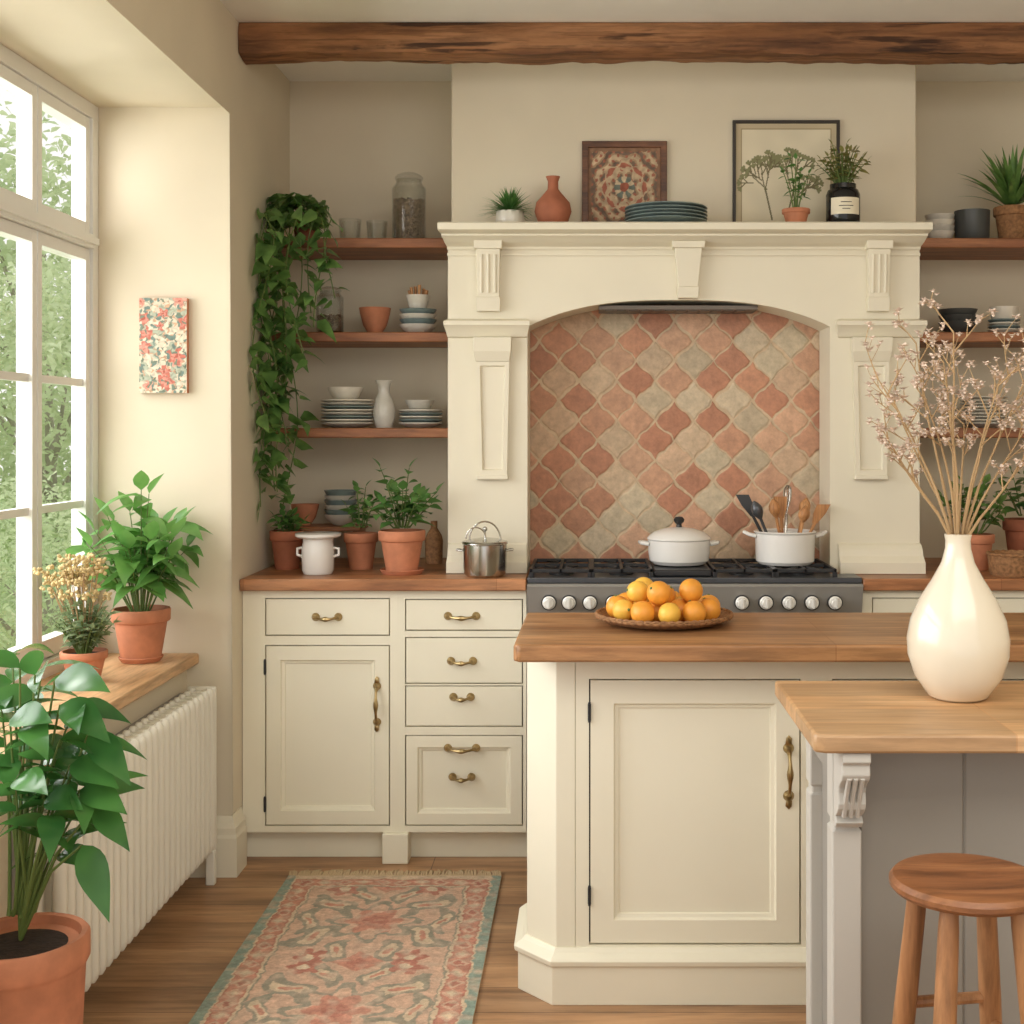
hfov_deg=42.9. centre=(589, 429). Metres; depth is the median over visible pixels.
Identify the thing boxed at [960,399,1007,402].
plate
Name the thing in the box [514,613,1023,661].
island countertop
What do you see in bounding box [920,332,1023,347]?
wall shelf
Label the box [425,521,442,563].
bottle
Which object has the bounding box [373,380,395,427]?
vase
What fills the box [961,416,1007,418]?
plate
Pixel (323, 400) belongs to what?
plate
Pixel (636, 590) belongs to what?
orange
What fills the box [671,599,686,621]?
orange
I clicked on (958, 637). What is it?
flower vase
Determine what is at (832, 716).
countertop
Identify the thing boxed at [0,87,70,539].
tree
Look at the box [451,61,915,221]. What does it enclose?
wall
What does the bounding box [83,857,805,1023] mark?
floor
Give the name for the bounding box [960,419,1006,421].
plate
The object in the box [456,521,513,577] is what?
stock pot
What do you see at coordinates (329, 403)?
plate
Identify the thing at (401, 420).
plate
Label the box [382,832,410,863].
plinth block
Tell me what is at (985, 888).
bar stool
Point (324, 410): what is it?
plate
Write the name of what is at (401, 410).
plate
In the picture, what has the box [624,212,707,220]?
plate
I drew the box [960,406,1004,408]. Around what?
plate
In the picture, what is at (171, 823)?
radiator
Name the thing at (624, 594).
orange
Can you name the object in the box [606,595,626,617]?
orange
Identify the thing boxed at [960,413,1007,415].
plate
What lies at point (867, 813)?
table base
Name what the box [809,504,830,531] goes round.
spatula
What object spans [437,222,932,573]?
hood surround
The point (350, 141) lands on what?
wall
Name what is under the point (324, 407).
plate
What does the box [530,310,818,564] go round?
tile backsplash
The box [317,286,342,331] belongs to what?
storage jar
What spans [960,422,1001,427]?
plate
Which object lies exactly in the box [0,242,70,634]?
tree
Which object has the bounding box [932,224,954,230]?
bowl
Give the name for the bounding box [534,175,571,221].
vase
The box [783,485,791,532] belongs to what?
whisk
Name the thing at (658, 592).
orange
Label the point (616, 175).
framed print
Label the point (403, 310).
bowl
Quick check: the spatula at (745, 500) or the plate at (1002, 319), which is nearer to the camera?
the spatula at (745, 500)
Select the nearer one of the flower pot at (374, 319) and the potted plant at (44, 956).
the potted plant at (44, 956)
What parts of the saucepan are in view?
handle, handle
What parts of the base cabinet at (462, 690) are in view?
handle, handle, handle, handle, handle, drawer, drawer, drawer, drawer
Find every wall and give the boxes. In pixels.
[0,0,289,917]
[290,81,1023,557]
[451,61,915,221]
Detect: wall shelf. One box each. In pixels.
[269,332,447,347]
[274,238,447,259]
[275,428,447,437]
[920,238,1023,259]
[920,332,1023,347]
[920,428,1023,437]
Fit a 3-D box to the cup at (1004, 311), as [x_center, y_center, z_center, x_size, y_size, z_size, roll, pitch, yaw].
[1.471,-0.409,4.620,0.100,0.055,0.100,0,0,0]
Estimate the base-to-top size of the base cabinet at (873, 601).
0.869 m
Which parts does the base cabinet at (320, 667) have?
handle, drawer, door, handle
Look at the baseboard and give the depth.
4.01 m
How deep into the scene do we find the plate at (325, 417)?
4.52 m
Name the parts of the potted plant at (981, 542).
pot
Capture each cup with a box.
[406,285,429,307]
[954,208,989,237]
[989,306,1018,318]
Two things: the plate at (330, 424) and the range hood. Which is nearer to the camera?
the range hood
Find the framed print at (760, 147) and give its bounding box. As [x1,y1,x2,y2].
[733,120,839,221]
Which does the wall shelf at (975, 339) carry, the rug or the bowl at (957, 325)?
the bowl at (957, 325)
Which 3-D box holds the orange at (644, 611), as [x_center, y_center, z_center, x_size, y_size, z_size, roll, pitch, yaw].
[0.131,0.456,3.235,0.060,0.060,0.060,0,0,-9]
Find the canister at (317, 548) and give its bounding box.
[295,531,340,574]
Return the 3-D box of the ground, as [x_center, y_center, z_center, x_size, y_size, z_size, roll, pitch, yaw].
[-15.800,1.710,18.000,28.400,0.060,44.000,0,0,0]
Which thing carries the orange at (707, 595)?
on the plate at (725, 615)
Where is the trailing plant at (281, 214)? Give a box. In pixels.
[249,192,348,516]
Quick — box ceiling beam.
[238,22,1023,64]
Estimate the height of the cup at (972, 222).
0.115 m
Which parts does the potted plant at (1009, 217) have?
pot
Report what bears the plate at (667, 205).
on the plate at (654, 209)
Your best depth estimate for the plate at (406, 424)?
4.59 m
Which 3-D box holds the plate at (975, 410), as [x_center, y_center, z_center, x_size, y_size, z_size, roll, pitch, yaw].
[1.400,-0.063,4.620,0.164,0.018,0.164,0,0,0]
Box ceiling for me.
[220,0,1023,80]
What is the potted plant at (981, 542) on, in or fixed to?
on the countertop at (871, 582)
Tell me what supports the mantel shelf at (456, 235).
attached to the hood surround
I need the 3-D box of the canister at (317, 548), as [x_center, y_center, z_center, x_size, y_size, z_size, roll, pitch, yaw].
[-0.893,0.405,4.270,0.150,0.134,0.150,0,0,0]
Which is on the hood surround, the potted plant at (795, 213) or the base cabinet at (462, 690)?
the potted plant at (795, 213)
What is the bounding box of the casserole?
[638,516,719,565]
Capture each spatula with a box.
[736,495,762,531]
[773,496,786,532]
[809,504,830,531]
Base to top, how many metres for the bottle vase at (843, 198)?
0.294 m
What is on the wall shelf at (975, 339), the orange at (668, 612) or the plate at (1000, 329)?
the plate at (1000, 329)
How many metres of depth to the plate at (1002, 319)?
4.58 m
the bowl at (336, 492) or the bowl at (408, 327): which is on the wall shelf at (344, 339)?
the bowl at (408, 327)
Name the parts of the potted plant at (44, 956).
pot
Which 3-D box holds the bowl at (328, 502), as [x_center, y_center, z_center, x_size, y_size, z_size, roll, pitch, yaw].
[-0.893,0.270,4.660,0.120,0.040,0.120,0,0,0]
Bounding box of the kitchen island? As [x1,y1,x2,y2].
[514,662,1023,1004]
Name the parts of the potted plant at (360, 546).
pot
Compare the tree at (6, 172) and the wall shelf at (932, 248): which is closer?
the wall shelf at (932, 248)
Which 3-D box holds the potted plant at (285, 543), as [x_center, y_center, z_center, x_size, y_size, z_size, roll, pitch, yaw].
[-1.030,0.360,4.417,0.136,0.222,0.143,0,0,30]
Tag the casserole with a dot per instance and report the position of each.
(678, 545)
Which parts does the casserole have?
handle, lid, knob, handle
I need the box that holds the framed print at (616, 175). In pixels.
[582,141,666,221]
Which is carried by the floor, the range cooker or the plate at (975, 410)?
the range cooker
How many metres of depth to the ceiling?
4.02 m
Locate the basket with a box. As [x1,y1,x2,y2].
[986,550,1023,577]
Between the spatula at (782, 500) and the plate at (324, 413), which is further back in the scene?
the plate at (324, 413)
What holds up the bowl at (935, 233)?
on the wall shelf at (932, 248)
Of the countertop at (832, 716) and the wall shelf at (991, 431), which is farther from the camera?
the wall shelf at (991, 431)
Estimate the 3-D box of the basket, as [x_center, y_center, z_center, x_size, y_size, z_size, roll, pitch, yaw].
[1.376,0.433,4.220,0.176,0.076,0.176,0,0,0]
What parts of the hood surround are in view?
frieze moulding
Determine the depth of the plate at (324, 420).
4.52 m
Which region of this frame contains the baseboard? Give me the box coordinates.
[189,807,246,877]
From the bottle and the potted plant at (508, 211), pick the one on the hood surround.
the potted plant at (508, 211)
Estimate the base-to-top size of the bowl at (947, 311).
0.045 m
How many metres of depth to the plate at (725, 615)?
3.19 m
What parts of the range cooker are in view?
knob, burner, knob, knob, burner, control panel, burner, knob, knob, knob, burner, knob, knob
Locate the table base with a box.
[806,740,1023,1023]
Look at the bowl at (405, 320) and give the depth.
4.57 m
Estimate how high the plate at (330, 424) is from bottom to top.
0.018 m
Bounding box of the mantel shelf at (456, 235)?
[437,222,932,249]
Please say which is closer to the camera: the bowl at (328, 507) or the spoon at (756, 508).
the spoon at (756, 508)
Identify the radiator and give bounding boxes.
[11,686,216,991]
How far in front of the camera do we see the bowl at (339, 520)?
4.62 m
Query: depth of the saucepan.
4.22 m
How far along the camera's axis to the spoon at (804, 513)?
4.21 m
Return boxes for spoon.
[751,501,767,531]
[769,499,780,532]
[797,498,810,532]
[798,505,809,532]
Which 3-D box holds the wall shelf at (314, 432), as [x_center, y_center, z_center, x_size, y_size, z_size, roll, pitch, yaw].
[-0.793,0.010,4.644,0.633,0.034,0.328,0,0,0]
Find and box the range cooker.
[527,558,862,612]
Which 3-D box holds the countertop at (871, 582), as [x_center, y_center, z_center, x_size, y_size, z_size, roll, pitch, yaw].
[1.160,0.491,4.464,0.740,0.038,0.688,0,0,0]
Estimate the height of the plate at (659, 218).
0.018 m
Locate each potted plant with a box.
[0,643,146,1023]
[33,552,120,675]
[65,470,211,663]
[267,503,309,569]
[340,480,382,569]
[363,458,442,575]
[480,187,532,221]
[779,152,814,221]
[937,473,1007,570]
[958,147,1023,237]
[994,462,1023,550]
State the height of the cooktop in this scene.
0.018 m
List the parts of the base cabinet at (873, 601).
drawer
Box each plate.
[321,399,373,402]
[321,402,373,405]
[321,406,373,408]
[321,409,372,412]
[321,412,372,415]
[321,416,372,418]
[321,419,373,421]
[321,422,373,427]
[399,409,442,412]
[399,413,442,415]
[399,416,441,418]
[399,419,441,422]
[399,422,442,427]
[595,607,733,629]
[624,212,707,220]
[625,201,707,210]
[625,204,707,213]
[625,208,707,217]
[625,215,706,221]
[960,396,1007,399]
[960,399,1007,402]
[960,403,1007,405]
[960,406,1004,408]
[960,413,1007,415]
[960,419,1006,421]
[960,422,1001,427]
[961,409,1006,412]
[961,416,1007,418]
[988,318,1019,322]
[988,322,1020,325]
[988,325,1020,328]
[988,328,1018,331]
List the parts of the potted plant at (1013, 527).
pot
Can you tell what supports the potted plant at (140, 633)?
on the window
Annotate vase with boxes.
[373,380,395,427]
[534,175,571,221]
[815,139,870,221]
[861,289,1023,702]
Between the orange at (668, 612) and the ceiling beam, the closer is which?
the orange at (668, 612)
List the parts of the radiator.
panel, panel, leg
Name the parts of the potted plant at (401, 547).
pot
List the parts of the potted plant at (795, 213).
pot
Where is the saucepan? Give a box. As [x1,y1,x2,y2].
[742,528,827,565]
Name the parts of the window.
sash, frame, sash, sill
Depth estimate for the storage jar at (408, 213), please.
4.57 m
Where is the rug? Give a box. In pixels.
[188,869,500,1023]
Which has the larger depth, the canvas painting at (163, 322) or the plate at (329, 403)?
the plate at (329, 403)
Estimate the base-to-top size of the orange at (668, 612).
0.056 m
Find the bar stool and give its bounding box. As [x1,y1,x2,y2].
[889,853,1023,1023]
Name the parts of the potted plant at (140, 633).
pot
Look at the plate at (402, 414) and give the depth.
4.58 m
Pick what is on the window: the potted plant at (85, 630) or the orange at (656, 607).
the potted plant at (85, 630)
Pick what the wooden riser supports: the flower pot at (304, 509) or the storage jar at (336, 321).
the flower pot at (304, 509)
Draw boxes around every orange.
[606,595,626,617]
[618,592,633,603]
[626,581,647,601]
[631,601,654,621]
[647,581,670,604]
[649,601,661,621]
[667,585,675,602]
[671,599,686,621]
[679,579,702,601]
[682,600,705,620]
[698,594,719,604]
[700,598,720,619]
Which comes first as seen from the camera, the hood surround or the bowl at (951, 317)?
the hood surround
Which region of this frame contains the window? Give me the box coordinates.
[0,44,198,760]
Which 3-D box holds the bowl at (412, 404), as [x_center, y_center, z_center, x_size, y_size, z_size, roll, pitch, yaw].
[-0.608,-0.084,4.640,0.104,0.045,0.104,0,0,0]
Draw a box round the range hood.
[599,306,757,313]
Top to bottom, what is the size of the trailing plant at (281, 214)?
1.103 m
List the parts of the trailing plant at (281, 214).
pot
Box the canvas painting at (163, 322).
[139,298,188,392]
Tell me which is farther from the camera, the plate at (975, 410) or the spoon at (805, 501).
the plate at (975, 410)
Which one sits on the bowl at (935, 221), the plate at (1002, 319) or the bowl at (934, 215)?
the bowl at (934, 215)
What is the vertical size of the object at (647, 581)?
0.056 m
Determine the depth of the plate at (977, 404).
4.56 m
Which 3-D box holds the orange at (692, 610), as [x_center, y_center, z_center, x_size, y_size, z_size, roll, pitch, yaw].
[0.260,0.455,3.242,0.061,0.061,0.060,0,0,16]
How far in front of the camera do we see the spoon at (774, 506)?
4.23 m
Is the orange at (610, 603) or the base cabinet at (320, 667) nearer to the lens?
the orange at (610, 603)
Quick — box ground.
[0,487,70,648]
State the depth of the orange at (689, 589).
3.26 m
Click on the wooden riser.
(313, 527)
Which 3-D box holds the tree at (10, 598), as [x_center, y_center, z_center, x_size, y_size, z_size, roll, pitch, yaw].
[-2.958,0.968,6.891,1.293,1.428,1.386,0,0,-14]
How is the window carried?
in the wall at (194, 138)
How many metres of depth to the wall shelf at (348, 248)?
4.52 m
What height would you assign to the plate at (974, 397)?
0.018 m
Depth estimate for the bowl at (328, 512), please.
4.61 m
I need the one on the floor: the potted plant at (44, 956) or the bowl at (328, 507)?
the potted plant at (44, 956)
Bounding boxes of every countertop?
[240,558,530,590]
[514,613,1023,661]
[775,681,1023,752]
[820,558,1023,590]
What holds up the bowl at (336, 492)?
on the bowl at (327, 497)
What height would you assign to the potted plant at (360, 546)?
0.304 m
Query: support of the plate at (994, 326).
on the plate at (1000, 329)
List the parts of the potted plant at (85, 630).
pot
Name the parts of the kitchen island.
corner post, door, handle, door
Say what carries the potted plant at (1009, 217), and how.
on the wall shelf at (932, 248)
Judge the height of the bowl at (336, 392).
0.055 m
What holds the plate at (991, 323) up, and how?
on the plate at (994, 326)
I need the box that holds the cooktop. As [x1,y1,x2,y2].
[527,567,861,582]
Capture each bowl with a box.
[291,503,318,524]
[324,489,355,495]
[324,494,356,499]
[324,499,356,504]
[324,504,355,509]
[324,509,357,514]
[324,514,357,525]
[328,387,362,398]
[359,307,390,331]
[399,308,435,313]
[399,313,435,318]
[399,318,435,323]
[399,323,435,331]
[405,400,433,408]
[925,213,954,219]
[925,219,954,224]
[927,230,954,237]
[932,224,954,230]
[938,308,977,314]
[938,314,975,320]
[938,320,975,331]
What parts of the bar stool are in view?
leg, leg, seat, leg, leg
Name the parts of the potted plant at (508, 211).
pot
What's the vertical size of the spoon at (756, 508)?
0.200 m
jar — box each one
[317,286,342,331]
[393,172,424,237]
[826,182,859,221]
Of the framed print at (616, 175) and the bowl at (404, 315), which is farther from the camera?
the bowl at (404, 315)
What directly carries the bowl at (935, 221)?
on the bowl at (938, 226)
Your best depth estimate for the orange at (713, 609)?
3.27 m
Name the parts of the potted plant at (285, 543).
pot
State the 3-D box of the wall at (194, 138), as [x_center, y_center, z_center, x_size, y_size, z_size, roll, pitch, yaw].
[-1.347,0.195,2.175,0.472,2.970,5.550,0,0,0]
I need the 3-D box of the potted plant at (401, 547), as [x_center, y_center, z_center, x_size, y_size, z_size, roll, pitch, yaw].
[-0.606,0.281,4.297,0.269,0.382,0.290,0,0,0]
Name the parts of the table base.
post, panel, post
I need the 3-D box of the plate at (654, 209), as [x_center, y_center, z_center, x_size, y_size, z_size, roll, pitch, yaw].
[0.252,-0.704,4.315,0.276,0.018,0.276,0,0,0]
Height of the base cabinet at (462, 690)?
0.869 m
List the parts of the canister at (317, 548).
lid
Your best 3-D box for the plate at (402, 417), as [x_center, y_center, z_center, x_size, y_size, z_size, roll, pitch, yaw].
[-0.604,-0.040,4.640,0.156,0.018,0.156,0,0,0]
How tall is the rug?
0.015 m
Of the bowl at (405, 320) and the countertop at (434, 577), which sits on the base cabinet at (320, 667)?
the countertop at (434, 577)
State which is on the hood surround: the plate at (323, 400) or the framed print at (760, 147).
the framed print at (760, 147)
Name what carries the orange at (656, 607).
on the plate at (725, 615)
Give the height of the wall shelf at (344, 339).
0.034 m
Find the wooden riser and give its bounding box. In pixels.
[294,524,367,560]
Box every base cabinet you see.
[243,591,396,856]
[397,589,526,856]
[862,590,1023,612]
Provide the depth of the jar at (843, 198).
4.25 m
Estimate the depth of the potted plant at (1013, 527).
4.53 m
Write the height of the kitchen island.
0.843 m
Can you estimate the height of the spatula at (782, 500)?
0.210 m
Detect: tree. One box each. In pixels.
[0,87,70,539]
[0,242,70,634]
[0,479,70,649]
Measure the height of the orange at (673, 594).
0.060 m
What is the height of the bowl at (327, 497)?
0.040 m

